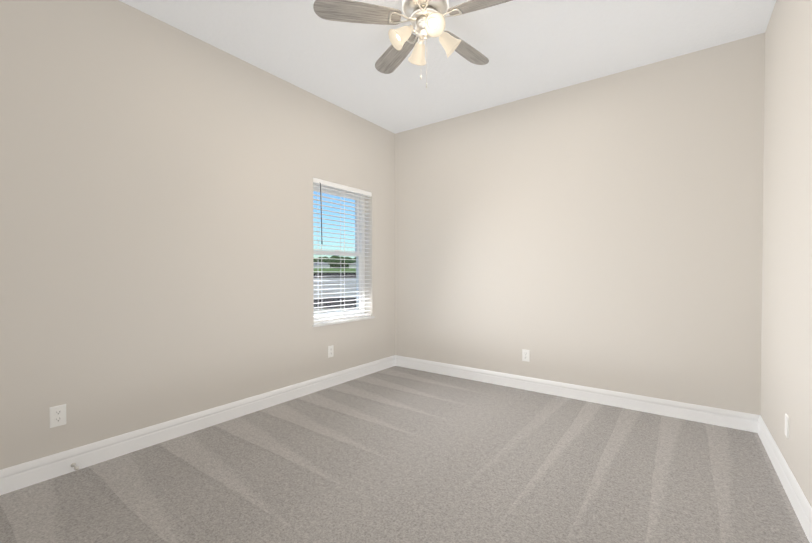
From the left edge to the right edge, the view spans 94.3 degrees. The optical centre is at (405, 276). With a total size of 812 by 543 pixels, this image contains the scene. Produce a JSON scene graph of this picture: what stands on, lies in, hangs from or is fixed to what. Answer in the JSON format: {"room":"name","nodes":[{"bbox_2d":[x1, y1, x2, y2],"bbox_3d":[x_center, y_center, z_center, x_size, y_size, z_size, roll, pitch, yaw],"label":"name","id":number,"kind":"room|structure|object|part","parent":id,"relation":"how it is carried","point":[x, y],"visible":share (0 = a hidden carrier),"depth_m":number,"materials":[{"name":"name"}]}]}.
{"room":"empty bedroom","nodes":[
{"label":"empty bedroom","id":0,"kind":"room"},
{"bbox_2d":[0,0,394,469],"bbox_3d":[-1.428,-0.307,3.031,0.250,2.940,4.050,1,1,36],"label":"wall","id":1,"kind":"structure","parent":0,"point":[156,221],"depth_m":2.49,"materials":[{"name":"grey paint"}]},
{"bbox_2d":[49,404,65,427],"bbox_3d":[-1.950,0.780,2.112,0.007,0.114,0.070,1,1,36],"label":"electrical outlet","id":2,"kind":"object","parent":1,"relation":"attached to","point":[57,414],"visible":1,"depth_m":2.11,"materials":[{"name":"white plastic"}]},
{"bbox_2d":[0,355,394,494],"bbox_3d":[-1.321,1.041,2.970,0.016,0.126,4.050,1,1,36],"label":"baseboard","id":3,"kind":"structure","parent":1,"relation":"attached to","point":[23,475],"depth_m":2.52,"materials":[{"name":"white wood"}]},
{"bbox_2d":[71,463,78,469],"bbox_3d":[-1.876,1.077,2.136,0.074,0.025,0.025,1,1,36],"label":"doorstop","id":4,"kind":"object","parent":3,"relation":"attached to","point":[74,466],"visible":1,"depth_m":2.13,"materials":[{"name":"silver metal"}]},
{"bbox_2d":[328,345,333,357],"bbox_3d":[-0.748,0.744,3.757,0.007,0.114,0.070,1,1,36],"label":"electrical outlet","id":5,"kind":"object","parent":1,"relation":"attached to","point":[331,351],"visible":1,"depth_m":3.76,"materials":[{"name":"white plastic"}]},
{"bbox_2d":[313,177,371,322],"bbox_3d":[-0.705,-0.249,3.969,0.222,1.400,0.843,1,1,36],"label":"window unit","id":6,"kind":"structure","parent":1,"relation":"in","point":[321,186],"depth_m":3.99,"materials":[{"name":"white plastic"}]},
{"bbox_3d":[-0.762,-0.255,4.011,0.044,1.260,0.713,1,1,36],"label":"glass","id":7,"kind":"part","parent":6,"relation":"part of","materials":[{"name":"clear glass"}]},
{"bbox_2d":[312,316,374,326],"bbox_3d":[-0.671,0.461,3.953,0.147,0.020,0.879,1,1,36],"label":"window sill","id":8,"kind":"structure","parent":1,"relation":"attached to","point":[340,321],"depth_m":3.90,"materials":[{"name":"wood"}]},
{"bbox_2d":[0,366,808,542],"bbox_3d":[-0.003,1.147,2.008,3.320,0.060,4.090,1,1,36],"label":"floor","id":9,"kind":"structure","parent":0,"point":[395,454],"depth_m":2.06,"materials":[{"name":"carpet"}]},
{"bbox_2d":[119,0,775,133],"bbox_3d":[-0.003,-1.733,1.971,3.320,0.060,4.090,1,1,36],"label":"ceiling","id":10,"kind":"structure","parent":0,"point":[528,48],"depth_m":2.77,"materials":[{"name":"white paint"}]},
{"bbox_2d":[313,0,512,87],"bbox_3d":[0.155,-1.415,2.278,1.243,0.583,1.234,1,1,36],"label":"ceiling fan","id":11,"kind":"object","parent":10,"relation":"hanging from","point":[426,18],"visible":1,"depth_m":2.22,"materials":[{"name":"brown wood"}]},
{"bbox_3d":[-0.280,-1.538,2.192,0.505,0.036,0.144,0,1,-10],"label":"blade","id":12,"kind":"part","parent":11,"relation":"part of","materials":[{"name":"brown wood"}]},
{"bbox_3d":[-0.074,-1.543,2.619,0.144,0.036,0.505,0,1,-28],"label":"blade","id":13,"kind":"part","parent":11,"relation":"part of","materials":[{"name":"brown wood"}]},
{"bbox_3d":[0.062,-1.534,1.865,0.144,0.036,0.505,0,1,8],"label":"blade","id":14,"kind":"part","parent":11,"relation":"part of","materials":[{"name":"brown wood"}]},
{"bbox_3d":[0.116,-1.569,2.264,0.276,0.276,0.276,1,1,36],"label":"motor","id":15,"kind":"part","parent":11,"relation":"part of","materials":[{"name":"silver metal"}]},
{"bbox_3d":[0.395,-1.542,2.555,0.144,0.036,0.505,1,1,44],"label":"blade","id":16,"kind":"part","parent":11,"relation":"part of","materials":[{"name":"brown wood"}]},
{"bbox_3d":[0.479,-1.536,2.089,0.505,0.036,0.144,0,1,26],"label":"blade","id":17,"kind":"part","parent":11,"relation":"part of","materials":[{"name":"brown wood"}]},
{"bbox_2d":[395,33,764,414],"bbox_3d":[1.174,-0.316,3.712,3.650,2.940,0.120,1,1,36],"label":"wall","id":18,"kind":"structure","parent":0,"point":[605,232],"depth_m":3.25,"materials":[{"name":"grey paint"}]},
{"bbox_2d":[522,349,529,361],"bbox_3d":[1.163,0.763,3.655,0.070,0.114,0.007,1,1,36],"label":"electrical outlet","id":19,"kind":"object","parent":18,"relation":"attached to","point":[525,355],"visible":1,"depth_m":3.65,"materials":[{"name":"white plastic"}]},
{"bbox_2d":[395,355,759,432],"bbox_3d":[1.187,1.032,3.636,3.280,0.126,0.016,1,1,36],"label":"baseboard","id":20,"kind":"structure","parent":18,"relation":"attached to","point":[716,416],"depth_m":3.27,"materials":[{"name":"white wood"}]},
{"bbox_2d":[760,0,811,507],"bbox_3d":[1.334,-0.280,0.939,0.120,2.940,4.170,1,1,36],"label":"wall","id":21,"kind":"structure","parent":0,"point":[786,357],"depth_m":2.01,"materials":[{"name":"grey paint"}]},
{"bbox_2d":[758,415,811,542],"bbox_3d":[1.315,1.066,1.045,0.016,0.126,4.050,1,1,36],"label":"baseboard","id":22,"kind":"structure","parent":21,"relation":"attached to","point":[800,504],"depth_m":1.92,"materials":[{"name":"white wood"}]},
{"bbox_2d":[785,413,788,438],"bbox_3d":[2.022,0.792,2.002,0.007,0.114,0.070,1,1,36],"label":"electrical outlet","id":23,"kind":"object","parent":21,"relation":"attached to","point":[787,425],"visible":1,"depth_m":1.99,"materials":[{"name":"white plastic"}]},
{"label":"outside","id":24,"kind":"structure","parent":0,"visible":0},
{"bbox_2d":[314,268,355,313],"bbox_3d":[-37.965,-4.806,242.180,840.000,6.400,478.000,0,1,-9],"label":"terrain","id":25,"kind":"structure","parent":24,"point":[350,283],"depth_m":39.94,"materials":[{"name":"grey concrete"}]},
{"bbox_2d":[313,265,329,266],"bbox_3d":[-86.122,-10.064,378.423,18.402,3.772,12.001,0,1,-9],"label":"house","id":26,"kind":"structure","parent":25,"relation":"on","point":[329,266],"materials":[{"name":"beige paint"}]},
{"bbox_2d":[314,262,355,264],"bbox_3d":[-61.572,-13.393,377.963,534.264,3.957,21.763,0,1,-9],"label":"roofs","id":27,"kind":"structure","parent":26,"relation":"on","point":[323,263],"depth_m":373.78,"materials":[{"name":"grey"}]},
{"bbox_2d":[313,255,355,266],"bbox_3d":[-60.707,-14.842,382.595,607.914,18.506,80.906,0,1,-9],"label":"trees","id":28,"kind":"object","parent":25,"relation":"on","point":[337,258],"depth_m":394.92,"materials":[{"name":"green plant"}]},
{"bbox_2d":[314,273,355,308],"bbox_3d":[-9.496,0.080,59.467,500.000,1.380,88.130,0,1,-9],"label":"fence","id":29,"kind":"object","parent":25,"relation":"on","point":[325,275],"depth_m":16.01,"materials":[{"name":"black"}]}
]}

